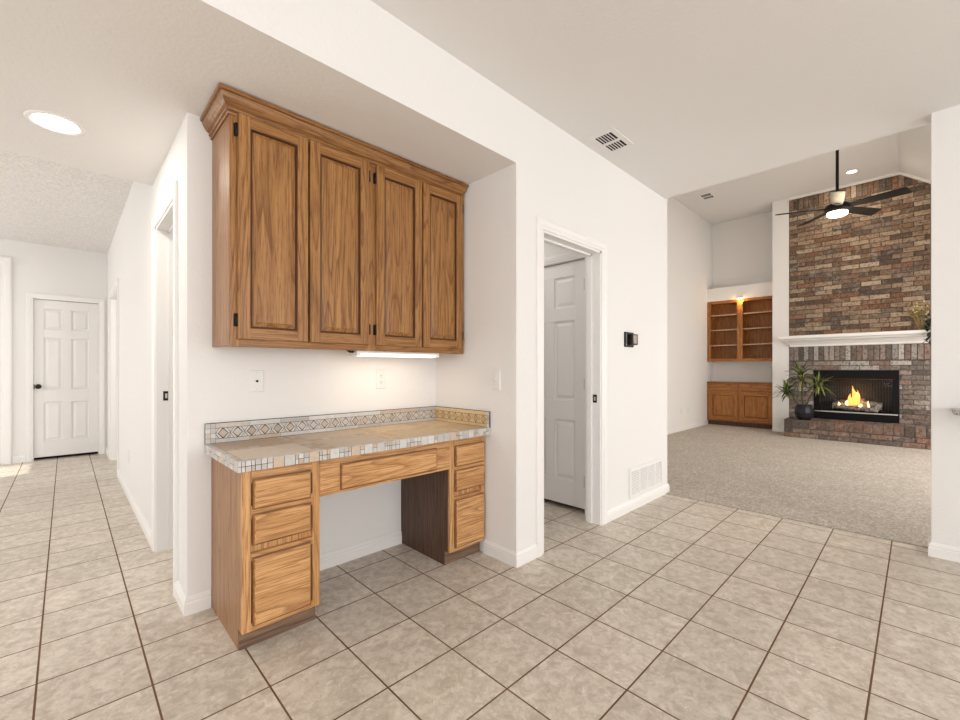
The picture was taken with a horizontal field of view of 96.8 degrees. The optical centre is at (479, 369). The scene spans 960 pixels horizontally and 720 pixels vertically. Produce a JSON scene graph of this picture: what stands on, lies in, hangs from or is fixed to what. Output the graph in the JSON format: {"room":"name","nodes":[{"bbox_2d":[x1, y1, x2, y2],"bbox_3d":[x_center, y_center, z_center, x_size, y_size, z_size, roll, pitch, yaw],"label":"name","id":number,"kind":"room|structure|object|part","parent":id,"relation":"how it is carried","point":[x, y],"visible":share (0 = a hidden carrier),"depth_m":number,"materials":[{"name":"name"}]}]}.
{"room":"kitchen","nodes":[
{"label":"kitchen","id":0,"kind":"room"},
{"bbox_2d":[0,238,106,464],"bbox_3d":[-5.805,-0.220,5.249,7.000,2.750,0.120,0,0,-44],"label":"wall","id":1,"kind":"structure","parent":0,"point":[20,252],"depth_m":5.36,"materials":[{"name":"white paint"}]},
{"bbox_2d":[0,263,0,463],"bbox_3d":[-6.135,-0.070,4.828,0.940,2.430,0.019,0,0,-44],"label":"entry door","id":2,"kind":"structure","parent":1,"relation":"in","point":[0,263],"depth_m":5.15,"materials":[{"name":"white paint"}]},
{"bbox_2d":[0,256,11,464],"bbox_3d":[-6.132,-0.107,4.826,1.110,2.525,0.030,0,0,-44],"label":"trim","id":3,"kind":"structure","parent":1,"relation":"attached to","point":[6,262],"depth_m":5.18,"materials":[{"name":"white paint"}]},
{"bbox_2d":[12,455,24,462],"bbox_3d":[-5.697,1.113,5.260,0.110,0.085,0.015,0,0,-44],"label":"baseboard","id":4,"kind":"structure","parent":1,"relation":"attached to","point":[15,459],"depth_m":5.25,"materials":[{"name":"white paint"}]},
{"bbox_2d":[26,292,104,461],"bbox_3d":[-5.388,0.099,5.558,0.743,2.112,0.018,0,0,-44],"label":"trim","id":5,"kind":"structure","parent":1,"relation":"attached to","point":[29,296],"depth_m":5.38,"materials":[{"name":"white paint"}]},
{"bbox_2d":[34,299,97,457],"bbox_3d":[-5.396,0.117,5.572,0.619,2.005,0.101,0,0,-44],"label":"door","id":6,"kind":"structure","parent":1,"relation":"in","point":[65,333],"depth_m":5.56,"materials":[{"name":"white paint"}]},
{"bbox_2d":[0,149,132,253],"bbox_3d":[-4.330,-1.615,3.733,7.000,0.060,4.350,0,0,-44],"label":"ceiling","id":7,"kind":"structure","parent":0,"point":[44,202],"depth_m":4.07,"materials":[{"name":"white paint"}]},
{"bbox_2d":[107,124,181,585],"bbox_3d":[-3.244,-0.220,4.008,0.120,2.750,5.230,0,0,-44],"label":"wall","id":8,"kind":"structure","parent":0,"point":[129,253],"depth_m":3.30,"materials":[{"name":"white paint"}]},
{"bbox_2d":[105,447,108,458],"bbox_3d":[-4.930,1.113,5.640,0.021,0.085,0.540,0,0,-44],"label":"baseboard","id":9,"kind":"structure","parent":8,"relation":"attached to","point":[106,448],"depth_m":5.71,"materials":[{"name":"white paint"}]},
{"bbox_2d":[109,278,118,471],"bbox_3d":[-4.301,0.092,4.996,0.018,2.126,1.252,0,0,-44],"label":"trim","id":10,"kind":"structure","parent":8,"relation":"attached to","point":[116,284],"depth_m":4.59,"materials":[{"name":"white paint"}]},
{"bbox_2d":[117,469,150,546],"bbox_3d":[-2.982,1.113,3.642,0.015,0.085,2.530,0,0,-44],"label":"baseboard","id":11,"kind":"structure","parent":8,"relation":"attached to","point":[140,517],"depth_m":3.35,"materials":[{"name":"white paint"}]},
{"bbox_2d":[151,180,177,596],"bbox_3d":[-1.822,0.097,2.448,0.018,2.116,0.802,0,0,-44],"label":"trim","id":12,"kind":"structure","parent":8,"relation":"attached to","point":[172,194],"depth_m":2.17,"materials":[{"name":"white paint"}]},
{"bbox_2d":[163,391,167,400],"bbox_3d":[-2.002,0.170,2.717,0.032,0.060,0.003,0,0,-44],"label":"strike plate","id":13,"kind":"object","parent":8,"relation":"attached to","point":[165,393],"visible":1,"depth_m":2.71,"materials":[{"name":"black"}]},
{"bbox_2d":[0,0,515,185],"bbox_3d":[-2.555,-1.427,1.114,5.892,0.435,1.880,0,0,-44],"label":"ceiling","id":14,"kind":"structure","parent":0,"point":[130,73],"depth_m":1.85,"materials":[{"name":"white paint"}]},
{"bbox_2d":[23,110,85,135],"bbox_3d":[-2.087,-1.207,2.094,0.220,0.006,0.220,0,0,-44],"label":"recessed light","id":15,"kind":"object","parent":14,"relation":"in","point":[52,122],"visible":1,"depth_m":2.09,"materials":[{"name":"white paint"}]},
{"bbox_2d":[182,113,435,595],"bbox_3d":[-0.852,-0.028,2.603,1.590,2.365,0.120,0,0,-44],"label":"wall","id":16,"kind":"structure","parent":0,"point":[215,380],"depth_m":2.16,"materials":[{"name":"white paint"}]},
{"bbox_2d":[174,580,210,616],"bbox_3d":[-1.426,1.113,2.111,0.111,0.085,0.245,0,0,-44],"label":"baseboard","id":17,"kind":"structure","parent":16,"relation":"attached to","point":[188,605],"depth_m":2.03,"materials":[{"name":"white paint"}]},
{"bbox_2d":[249,370,263,391],"bbox_3d":[-1.159,0.062,2.212,0.070,0.115,0.014,0,0,-44],"label":"cable plate","id":18,"kind":"object","parent":16,"relation":"attached to","point":[256,377],"visible":1,"depth_m":2.21,"materials":[{"name":"white plastic"}]},
{"bbox_2d":[210,408,434,443],"bbox_3d":[-0.825,0.312,2.537,1.396,0.097,0.011,0,0,-44],"label":"backsplash","id":19,"kind":"structure","parent":16,"relation":"attached to","point":[230,430],"depth_m":2.37,"materials":[{"name":"grey tile"}]},
{"bbox_2d":[200,83,468,353],"bbox_3d":[-0.708,-0.651,2.411,1.425,1.103,0.355,0,0,-44],"label":"upper cabinet","id":20,"kind":"object","parent":16,"relation":"attached to","point":[324,238],"visible":1,"depth_m":2.13,"materials":[{"name":"brown wood"}]},
{"bbox_3d":[-0.956,-0.630,1.980,0.310,0.996,0.019,0,0,-44],"label":"door","id":21,"kind":"part","parent":20,"relation":"part of","materials":[{"name":"brown wood"}]},
{"bbox_3d":[-0.953,-0.630,1.978,0.210,0.896,0.010,0,0,-44],"label":"raised panel","id":22,"kind":"part","parent":20,"relation":"part of","materials":[{"name":"brown wood"}]},
{"bbox_3d":[-0.708,-1.159,2.410,1.425,0.088,0.354,0,0,-44],"label":"crown moulding","id":23,"kind":"part","parent":20,"relation":"part of","materials":[{"name":"brown wood"}]},
{"bbox_3d":[-0.722,-0.630,2.207,0.323,0.996,0.019,0,0,-44],"label":"door","id":24,"kind":"part","parent":20,"relation":"part of","materials":[{"name":"brown wood"}]},
{"bbox_3d":[-0.720,-0.630,2.205,0.223,0.896,0.010,0,0,-44],"label":"raised panel","id":25,"kind":"part","parent":20,"relation":"part of","materials":[{"name":"brown wood"}]},
{"bbox_2d":[346,350,438,357],"bbox_3d":[-0.524,-0.093,2.511,0.632,0.044,0.114,0,0,-44],"label":"light","id":26,"kind":"object","parent":20,"relation":"attached to","point":[350,353],"visible":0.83,"depth_m":2.46,"materials":[{"name":"white plastic"}]},
{"bbox_3d":[-0.463,-0.630,2.459,0.310,0.996,0.019,0,0,-44],"label":"door","id":27,"kind":"part","parent":20,"relation":"part of","materials":[{"name":"brown wood"}]},
{"bbox_3d":[-0.461,-0.630,2.457,0.210,0.896,0.010,0,0,-44],"label":"raised panel","id":28,"kind":"part","parent":20,"relation":"part of","materials":[{"name":"brown wood"}]},
{"bbox_3d":[-0.232,-0.630,2.684,0.318,0.996,0.019,0,0,-44],"label":"door","id":29,"kind":"part","parent":20,"relation":"part of","materials":[{"name":"brown wood"}]},
{"bbox_3d":[-0.230,-0.630,2.682,0.218,0.896,0.010,0,0,-44],"label":"raised panel","id":30,"kind":"part","parent":20,"relation":"part of","materials":[{"name":"brown wood"}]},
{"bbox_2d":[320,530,401,570],"bbox_3d":[-0.799,1.113,2.561,0.770,0.085,0.015,0,0,-44],"label":"baseboard","id":31,"kind":"structure","parent":16,"relation":"attached to","point":[336,557],"depth_m":2.61,"materials":[{"name":"white paint"}]},
{"bbox_2d":[376,369,385,388],"bbox_3d":[-0.634,0.063,2.725,0.070,0.125,0.009,0,0,-44],"label":"wall outlet","id":32,"kind":"object","parent":16,"relation":"attached to","point":[380,373],"visible":1,"depth_m":2.72,"materials":[{"name":"white plastic"}]},
{"bbox_2d":[436,170,500,551],"bbox_3d":[-0.056,-0.220,2.848,0.108,2.750,0.640,0,0,-44],"label":"wall","id":33,"kind":"structure","parent":0,"point":[463,381],"depth_m":2.68,"materials":[{"name":"white paint"}]},
{"bbox_2d":[436,410,489,426],"bbox_3d":[-0.130,0.312,2.837,0.011,0.097,0.548,0,0,-44],"label":"backsplash","id":34,"kind":"structure","parent":33,"relation":"attached to","point":[440,410],"depth_m":2.78,"materials":[{"name":"brown tile"}]},
{"bbox_2d":[492,370,500,389],"bbox_3d":[0.095,0.065,2.604,0.016,0.120,0.068,0,0,-44],"label":"light switch","id":35,"kind":"object","parent":33,"relation":"attached to","point":[496,374],"visible":1,"depth_m":2.60,"materials":[{"name":"white plastic"}]},
{"bbox_2d":[483,539,537,567],"bbox_3d":[0.186,1.113,2.640,0.196,0.085,0.275,0,0,-44],"label":"baseboard","id":36,"kind":"structure","parent":33,"relation":"attached to","point":[521,557],"depth_m":2.56,"materials":[{"name":"white paint"}]},
{"bbox_2d":[0,453,959,719],"bbox_3d":[-1.215,1.180,1.238,7.985,0.050,12.270,0,0,-44],"label":"floor","id":37,"kind":"structure","parent":0,"point":[672,607],"depth_m":1.90,"materials":[{"name":"tile"}]},
{"bbox_2d":[34,452,97,459],"bbox_3d":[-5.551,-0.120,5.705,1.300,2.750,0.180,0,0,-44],"label":"threshold","id":38,"kind":"object","parent":37,"relation":"on","point":[89,452],"depth_m":5.73,"materials":[{"name":"black"}]},
{"bbox_2d":[211,457,319,650],"bbox_3d":[-1.011,0.781,1.997,0.320,0.748,0.521,0,0,-44],"label":"base cabinet","id":39,"kind":"object","parent":37,"relation":"on","point":[265,523],"visible":0.87,"depth_m":1.82,"materials":[{"name":"brown wood"}]},
{"bbox_3d":[-1.134,0.781,1.904,0.014,0.748,0.483,0,0,-44],"label":"panel","id":40,"kind":"part","parent":39,"relation":"part of","materials":[{"name":"brown wood"}]},
{"bbox_3d":[-0.849,0.739,1.831,0.320,0.663,0.019,0,0,-44],"label":"frame","id":41,"kind":"part","parent":39,"relation":"part of","materials":[{"name":"brown wood"}]},
{"bbox_3d":[-0.838,0.909,1.815,0.239,0.280,0.019,0,0,-44],"label":"drawer","id":42,"kind":"part","parent":39,"relation":"part of","materials":[{"name":"brown wood"}]},
{"bbox_3d":[-0.838,0.656,1.815,0.239,0.126,0.019,0,0,-44],"label":"drawer","id":43,"kind":"part","parent":39,"relation":"part of","materials":[{"name":"brown wood"}]},
{"bbox_3d":[-0.838,0.510,1.815,0.239,0.125,0.019,0,0,-44],"label":"drawer","id":44,"kind":"part","parent":39,"relation":"part of","materials":[{"name":"brown wood"}]},
{"bbox_2d":[401,435,484,564],"bbox_3d":[-0.241,0.781,2.747,0.286,0.748,0.521,0,0,-44],"label":"base cabinet","id":45,"kind":"object","parent":37,"relation":"on","point":[443,512],"visible":0.88,"depth_m":2.58,"materials":[{"name":"brown wood"}]},
{"bbox_2d":[205,406,490,472],"bbox_3d":[-0.630,0.334,2.348,1.411,0.142,0.554,0,0,-44],"label":"countertop","id":46,"kind":"structure","parent":45,"relation":"on","point":[247,445],"depth_m":2.26,"materials":[{"name":"brown tile"}]},
{"bbox_2d":[320,441,449,496],"bbox_3d":[-0.586,0.493,2.343,0.770,0.173,0.424,0,0,-44],"label":"drawer","id":47,"kind":"object","parent":46,"relation":"attached to","point":[342,474],"visible":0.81,"depth_m":2.14,"materials":[{"name":"brown wood"}]},
{"bbox_3d":[-0.448,0.505,2.195,0.570,0.124,0.019,0,0,-44],"label":"drawer","id":48,"kind":"part","parent":47,"relation":"part of","materials":[{"name":"brown wood"}]},
{"bbox_3d":[-0.351,0.781,2.666,0.014,0.748,0.483,0,0,-44],"label":"panel","id":49,"kind":"part","parent":45,"relation":"part of","materials":[{"name":"brown wood"}]},
{"bbox_3d":[-0.079,0.739,2.580,0.286,0.663,0.019,0,0,-44],"label":"frame","id":50,"kind":"part","parent":45,"relation":"part of","materials":[{"name":"brown wood"}]},
{"bbox_3d":[-0.060,0.909,2.572,0.230,0.280,0.019,0,0,-44],"label":"drawer","id":51,"kind":"part","parent":45,"relation":"part of","materials":[{"name":"brown wood"}]},
{"bbox_3d":[-0.060,0.656,2.572,0.230,0.126,0.019,0,0,-44],"label":"drawer","id":52,"kind":"part","parent":45,"relation":"part of","materials":[{"name":"brown wood"}]},
{"bbox_3d":[-0.060,0.510,2.572,0.230,0.125,0.019,0,0,-44],"label":"drawer","id":53,"kind":"part","parent":45,"relation":"part of","materials":[{"name":"brown wood"}]},
{"bbox_2d":[544,242,570,257],"bbox_3d":[0.625,-1.097,3.674,0.120,0.395,0.745,0,0,-44],"label":"wall","id":54,"kind":"structure","parent":0,"point":[549,250],"depth_m":3.60,"materials":[{"name":"white paint"}]},
{"bbox_2d":[544,257,584,267],"bbox_3d":[0.625,0.128,3.674,0.124,2.055,0.745,0,0,-44],"label":"trim","id":55,"kind":"structure","parent":54,"relation":"attached to","point":[582,258],"depth_m":3.53,"materials":[{"name":"white paint"}]},
{"bbox_2d":[544,259,584,508],"bbox_3d":[0.610,0.120,3.653,0.045,2.000,0.723,0,0,-44],"label":"door","id":56,"kind":"structure","parent":54,"relation":"in","point":[564,284],"depth_m":3.54,"materials":[{"name":"white paint"}]},
{"bbox_2d":[544,252,585,515],"bbox_3d":[0.576,0.102,3.626,0.018,2.105,0.845,0,0,-44],"label":"trim","id":57,"kind":"structure","parent":54,"relation":"attached to","point":[571,255],"depth_m":3.38,"materials":[{"name":"white paint"}]},
{"bbox_2d":[501,99,666,551],"bbox_3d":[0.944,-0.220,3.290,2.158,2.750,0.120,0,0,-44],"label":"wall","id":58,"kind":"structure","parent":0,"point":[555,177],"depth_m":3.02,"materials":[{"name":"white paint"}]},
{"bbox_2d":[536,216,606,556],"bbox_3d":[0.651,0.107,2.909,0.842,2.096,0.018,0,0,-44],"label":"trim","id":59,"kind":"structure","parent":58,"relation":"attached to","point":[542,224],"depth_m":2.65,"materials":[{"name":"white paint"}]},
{"bbox_2d":[544,230,600,524],"bbox_3d":[0.603,0.140,2.958,0.710,2.030,0.124,0,0,-44],"label":"trim","id":60,"kind":"structure","parent":58,"relation":"attached to","point":[593,256],"depth_m":3.19,"materials":[{"name":"white paint"}]},
{"bbox_2d":[593,395,596,402],"bbox_3d":[0.858,0.220,3.182,0.003,0.060,0.032,0,0,-44],"label":"strike plate","id":61,"kind":"object","parent":58,"relation":"attached to","point":[594,396],"visible":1,"depth_m":3.18,"materials":[{"name":"black"}]},
{"bbox_2d":[624,332,637,346],"bbox_3d":[1.224,-0.240,3.447,0.157,0.120,0.046,0,0,-44],"label":"thermostat","id":62,"kind":"object","parent":58,"relation":"attached to","point":[630,339],"visible":1,"depth_m":3.43,"materials":[{"name":"black plastic"}]},
{"bbox_2d":[607,483,669,522],"bbox_3d":[0.865,1.113,4.117,1.148,0.085,1.445,0,0,-44],"label":"baseboard","id":63,"kind":"structure","parent":58,"relation":"attached to","point":[624,508],"depth_m":3.53,"materials":[{"name":"white paint"}]},
{"bbox_2d":[629,457,662,498],"bbox_3d":[1.448,0.932,3.689,0.650,0.245,0.012,0,0,-44],"label":"air vent","id":64,"kind":"object","parent":58,"relation":"in","point":[645,477],"visible":1,"depth_m":3.66,"materials":[{"name":"white metal"}]},
{"bbox_2d":[371,0,959,198],"bbox_3d":[0.962,-1.615,-0.989,8.000,0.060,6.040,0,0,-44],"label":"ceiling","id":65,"kind":"structure","parent":0,"point":[706,93],"depth_m":2.26,"materials":[{"name":"white paint"}]},
{"bbox_2d":[588,127,634,154],"bbox_3d":[0.914,-1.580,2.961,0.306,0.010,0.190,0,0,-44],"label":"ceiling vent","id":66,"kind":"object","parent":65,"relation":"in","point":[611,140],"visible":1,"depth_m":2.95,"materials":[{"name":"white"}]},
{"bbox_2d":[667,197,711,429],"bbox_3d":[2.118,-1.020,6.428,8.000,4.350,0.120,0,0,-44],"label":"wall","id":67,"kind":"structure","parent":0,"point":[689,235],"depth_m":8.14,"materials":[{"name":"white paint"}]},
{"bbox_2d":[667,421,707,434],"bbox_3d":[2.756,1.113,6.954,5.550,0.085,0.015,0,0,-44],"label":"baseboard","id":68,"kind":"structure","parent":67,"relation":"attached to","point":[702,423],"depth_m":8.07,"materials":[{"name":"white paint"}]},
{"bbox_2d":[707,281,771,301],"bbox_3d":[5.275,-1.532,8.582,0.330,0.265,1.195,0,0,-44],"label":"wall","id":69,"kind":"structure","parent":0,"point":[763,289],"depth_m":8.45,"materials":[{"name":"white paint"}]},
{"bbox_2d":[712,212,771,381],"bbox_3d":[6.706,-1.020,7.397,0.070,4.350,4.890,0,0,-44],"label":"wall","id":70,"kind":"structure","parent":0,"point":[742,247],"depth_m":8.72,"materials":[{"name":"white paint"}]},
{"bbox_2d":[707,296,771,361],"bbox_3d":[5.280,-0.776,8.586,0.307,1.243,1.188,0,0,-44],"label":"bookcase","id":71,"kind":"object","parent":70,"relation":"attached to","point":[737,330],"visible":0.77,"depth_m":8.61,"materials":[{"name":"brown wood"}]},
{"bbox_3d":[4.874,-0.781,9.005,0.265,1.233,0.018,0,0,-44],"label":"panel","id":72,"kind":"part","parent":71,"relation":"part of","materials":[{"name":"brown wood"}]},
{"bbox_3d":[5.083,-1.106,8.803,0.244,0.018,0.562,0,0,-44],"label":"shelf","id":73,"kind":"part","parent":71,"relation":"part of","materials":[{"name":"brown wood"}]},
{"bbox_3d":[5.280,-0.781,8.587,0.265,1.233,0.020,0,0,-44],"label":"panel","id":74,"kind":"part","parent":71,"relation":"part of","materials":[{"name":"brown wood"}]},
{"bbox_3d":[5.491,-1.106,8.384,0.244,0.018,0.562,0,0,-44],"label":"shelf","id":75,"kind":"part","parent":71,"relation":"part of","materials":[{"name":"brown wood"}]},
{"bbox_2d":[772,198,789,427],"bbox_3d":[5.700,-0.970,7.987,0.550,4.250,0.250,0,0,-44],"label":"wall","id":76,"kind":"structure","parent":0,"point":[780,223],"depth_m":7.80,"materials":[{"name":"white paint"}]},
{"bbox_2d":[772,427,783,431],"bbox_3d":[5.485,1.115,7.803,0.015,0.080,0.215,0,0,-44],"label":"baseboard","id":77,"kind":"structure","parent":76,"relation":"attached to","point":[773,428],"depth_m":7.81,"materials":[{"name":"white paint"}]},
{"bbox_2d":[789,172,930,200],"bbox_3d":[6.194,-2.947,7.062,0.029,0.291,1.760,0,0,-44],"label":"trim","id":78,"kind":"structure","parent":76,"relation":"attached to","point":[895,173],"depth_m":6.96,"materials":[{"name":"white paint"}]},
{"bbox_2d":[666,424,930,547],"bbox_3d":[4.576,1.176,5.324,6.015,0.058,4.890,0,0,-44],"label":"floor","id":79,"kind":"structure","parent":0,"point":[878,491],"depth_m":4.47,"materials":[{"name":"beige carpet"}]},
{"bbox_2d":[707,381,771,428],"bbox_3d":[5.269,0.704,8.576,0.346,0.887,1.188,0,0,-44],"label":"base cabinet","id":80,"kind":"object","parent":79,"relation":"on","point":[741,404],"visible":0.87,"depth_m":8.46,"materials":[{"name":"brown wood"}]},
{"bbox_3d":[4.945,0.735,8.670,0.010,0.430,0.385,0,0,-44],"label":"raised panel","id":81,"kind":"part","parent":80,"relation":"part of","materials":[{"name":"brown wood"}]},
{"bbox_3d":[4.947,0.368,8.672,0.019,0.130,0.531,0,0,-44],"label":"drawer","id":82,"kind":"part","parent":80,"relation":"part of","materials":[{"name":"brown wood"}]},
{"bbox_3d":[4.947,0.735,8.672,0.019,0.576,0.531,0,0,-44],"label":"door","id":83,"kind":"part","parent":80,"relation":"part of","materials":[{"name":"brown wood"}]},
{"bbox_2d":[707,381,771,383],"bbox_3d":[5.270,0.272,8.576,0.345,0.023,1.188,0,0,-44],"label":"countertop","id":84,"kind":"structure","parent":80,"relation":"on","point":[710,381],"depth_m":8.38,"materials":[{"name":"brown wood"}]},
{"bbox_3d":[5.351,0.368,8.257,0.019,0.130,0.547,0,0,-44],"label":"drawer","id":85,"kind":"part","parent":80,"relation":"part of","materials":[{"name":"brown wood"}]},
{"bbox_3d":[5.351,0.735,8.257,0.019,0.576,0.547,0,0,-44],"label":"door","id":86,"kind":"part","parent":80,"relation":"part of","materials":[{"name":"brown wood"}]},
{"bbox_3d":[5.349,0.735,8.255,0.010,0.430,0.401,0,0,-44],"label":"raised panel","id":87,"kind":"part","parent":80,"relation":"part of","materials":[{"name":"brown wood"}]},
{"bbox_2d":[779,175,930,449],"bbox_3d":[6.090,-0.973,6.961,0.802,4.240,1.965,0,0,-44],"label":"fireplace","id":88,"kind":"object","parent":79,"relation":"on","point":[854,279],"visible":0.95,"depth_m":6.93,"materials":[{"name":"brick"}]},
{"bbox_2d":[768,360,835,419],"bbox_3d":[5.478,0.335,7.271,0.589,1.038,0.907,0,0,-44],"label":"potted plant","id":89,"kind":"object","parent":88,"relation":"on","point":[802,411],"visible":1,"depth_m":7.20,"materials":[{"name":"green plant"}]},
{"bbox_3d":[5.500,0.356,7.253,0.028,0.602,0.053,0,0,-44],"label":"stem","id":90,"kind":"part","parent":89,"relation":"part of","materials":[{"name":"brown"}]},
{"bbox_3d":[5.513,0.729,7.240,0.261,0.250,0.261,0,0,-44],"label":"pot","id":91,"kind":"part","parent":89,"relation":"part of","materials":[{"name":"black ceramic"}]},
{"bbox_3d":[5.589,0.439,7.162,0.028,0.439,0.201,0,0,-44],"label":"stem","id":92,"kind":"part","parent":89,"relation":"part of","materials":[{"name":"brown"}]},
{"bbox_3d":[6.212,0.455,7.068,0.003,0.550,0.910,0,0,-44],"label":"glass panel","id":93,"kind":"part","parent":88,"relation":"part of","materials":[{"name":"black"}]},
{"bbox_3d":[6.213,0.438,7.069,0.030,0.835,1.060,0,0,-44],"label":"firebox frame","id":94,"kind":"part","parent":88,"relation":"part of","materials":[{"name":"black metal"}]},
{"bbox_3d":[6.200,0.722,7.057,0.006,0.017,1.040,0,0,-44],"label":"silver rail","id":95,"kind":"part","parent":88,"relation":"part of","materials":[{"name":"silver metal"}]},
{"bbox_2d":[906,300,929,329],"bbox_3d":[6.637,-0.809,6.434,0.192,0.442,0.294,0,0,-44],"label":"dried flower spray","id":96,"kind":"object","parent":88,"relation":"on","point":[916,311],"visible":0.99,"depth_m":6.43,"materials":[{"name":"beige plant"}]},
{"bbox_2d":[923,314,930,345],"bbox_3d":[6.635,-0.574,6.269,0.202,0.481,0.186,0,0,-44],"label":"trailing ivy","id":97,"kind":"object","parent":88,"relation":"on","point":[928,322],"visible":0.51,"depth_m":6.27,"materials":[{"name":"green plant"}]},
{"bbox_2d":[673,124,930,224],"bbox_3d":[4.574,-2.353,5.337,6.000,1.685,5.110,0,0,-44],"label":"ceiling","id":98,"kind":"structure","parent":0,"point":[908,151],"depth_m":6.77,"materials":[{"name":"white paint"}]},
{"bbox_2d":[698,192,715,199],"bbox_3d":[4.061,-3.090,7.614,0.300,0.010,0.210,0,0,-44],"label":"ceiling vent","id":99,"kind":"object","parent":98,"relation":"in","point":[709,195],"visible":1,"depth_m":7.61,"materials":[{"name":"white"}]},
{"bbox_2d":[775,150,911,226],"bbox_3d":[4.327,-2.473,5.125,1.208,1.244,1.230,0,0,-44],"label":"ceiling fan","id":100,"kind":"object","parent":98,"relation":"hanging from","point":[839,207],"visible":0.87,"depth_m":5.07,"materials":[{"name":"black"}]},
{"bbox_3d":[3.972,-1.954,5.301,0.508,0.042,0.138,0,0,22],"label":"blade","id":101,"kind":"part","parent":100,"relation":"part of","materials":[{"name":"black wood"}]},
{"bbox_3d":[4.354,-1.954,5.542,0.138,0.042,0.508,0,0,4],"label":"blade","id":102,"kind":"part","parent":100,"relation":"part of","materials":[{"name":"black wood"}]},
{"bbox_3d":[4.329,-1.876,5.159,0.200,0.050,0.200,0,0,-44],"label":"lamp shade","id":103,"kind":"part","parent":100,"relation":"part of","materials":[{"name":"white glass"}]},
{"bbox_3d":[4.083,-1.954,4.864,0.138,0.042,0.508,0,0,40],"label":"blade","id":104,"kind":"part","parent":100,"relation":"part of","materials":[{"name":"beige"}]},
{"bbox_3d":[4.702,-1.954,5.247,0.508,0.042,0.138,0,0,-13],"label":"blade","id":105,"kind":"part","parent":100,"relation":"part of","materials":[{"name":"black wood"}]},
{"bbox_3d":[4.539,-1.954,4.838,0.138,0.042,0.508,0,0,-33],"label":"blade","id":106,"kind":"part","parent":100,"relation":"part of","materials":[{"name":"black wood"}]},
{"bbox_2d":[845,169,858,173],"bbox_3d":[5.827,-3.092,6.674,0.168,0.006,0.168,0,0,-44],"label":"recessed light","id":107,"kind":"object","parent":98,"relation":"in","point":[854,170],"visible":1,"depth_m":6.66,"materials":[{"name":"white paint"}]},
{"bbox_2d":[931,105,959,547],"bbox_3d":[4.365,-0.215,1.135,0.160,2.740,4.340,0,0,-44],"label":"wall","id":108,"kind":"structure","parent":0,"point":[945,124],"depth_m":2.59,"materials":[{"name":"white paint"}]},
{"bbox_2d":[928,535,959,562],"bbox_3d":[4.354,1.113,1.135,0.175,0.085,4.355,0,0,-44],"label":"baseboard","id":109,"kind":"structure","parent":108,"relation":"attached to","point":[941,551],"depth_m":2.59,"materials":[{"name":"white paint"}]},
{"bbox_2d":[952,408,959,414],"bbox_3d":[3.560,0.247,1.688,0.218,0.029,2.255,0,0,-44],"label":"stone ledge","id":110,"kind":"object","parent":108,"relation":"attached to","point":[956,411],"visible":1,"depth_m":2.45,"materials":[{"name":"grey stone"}]}
]}

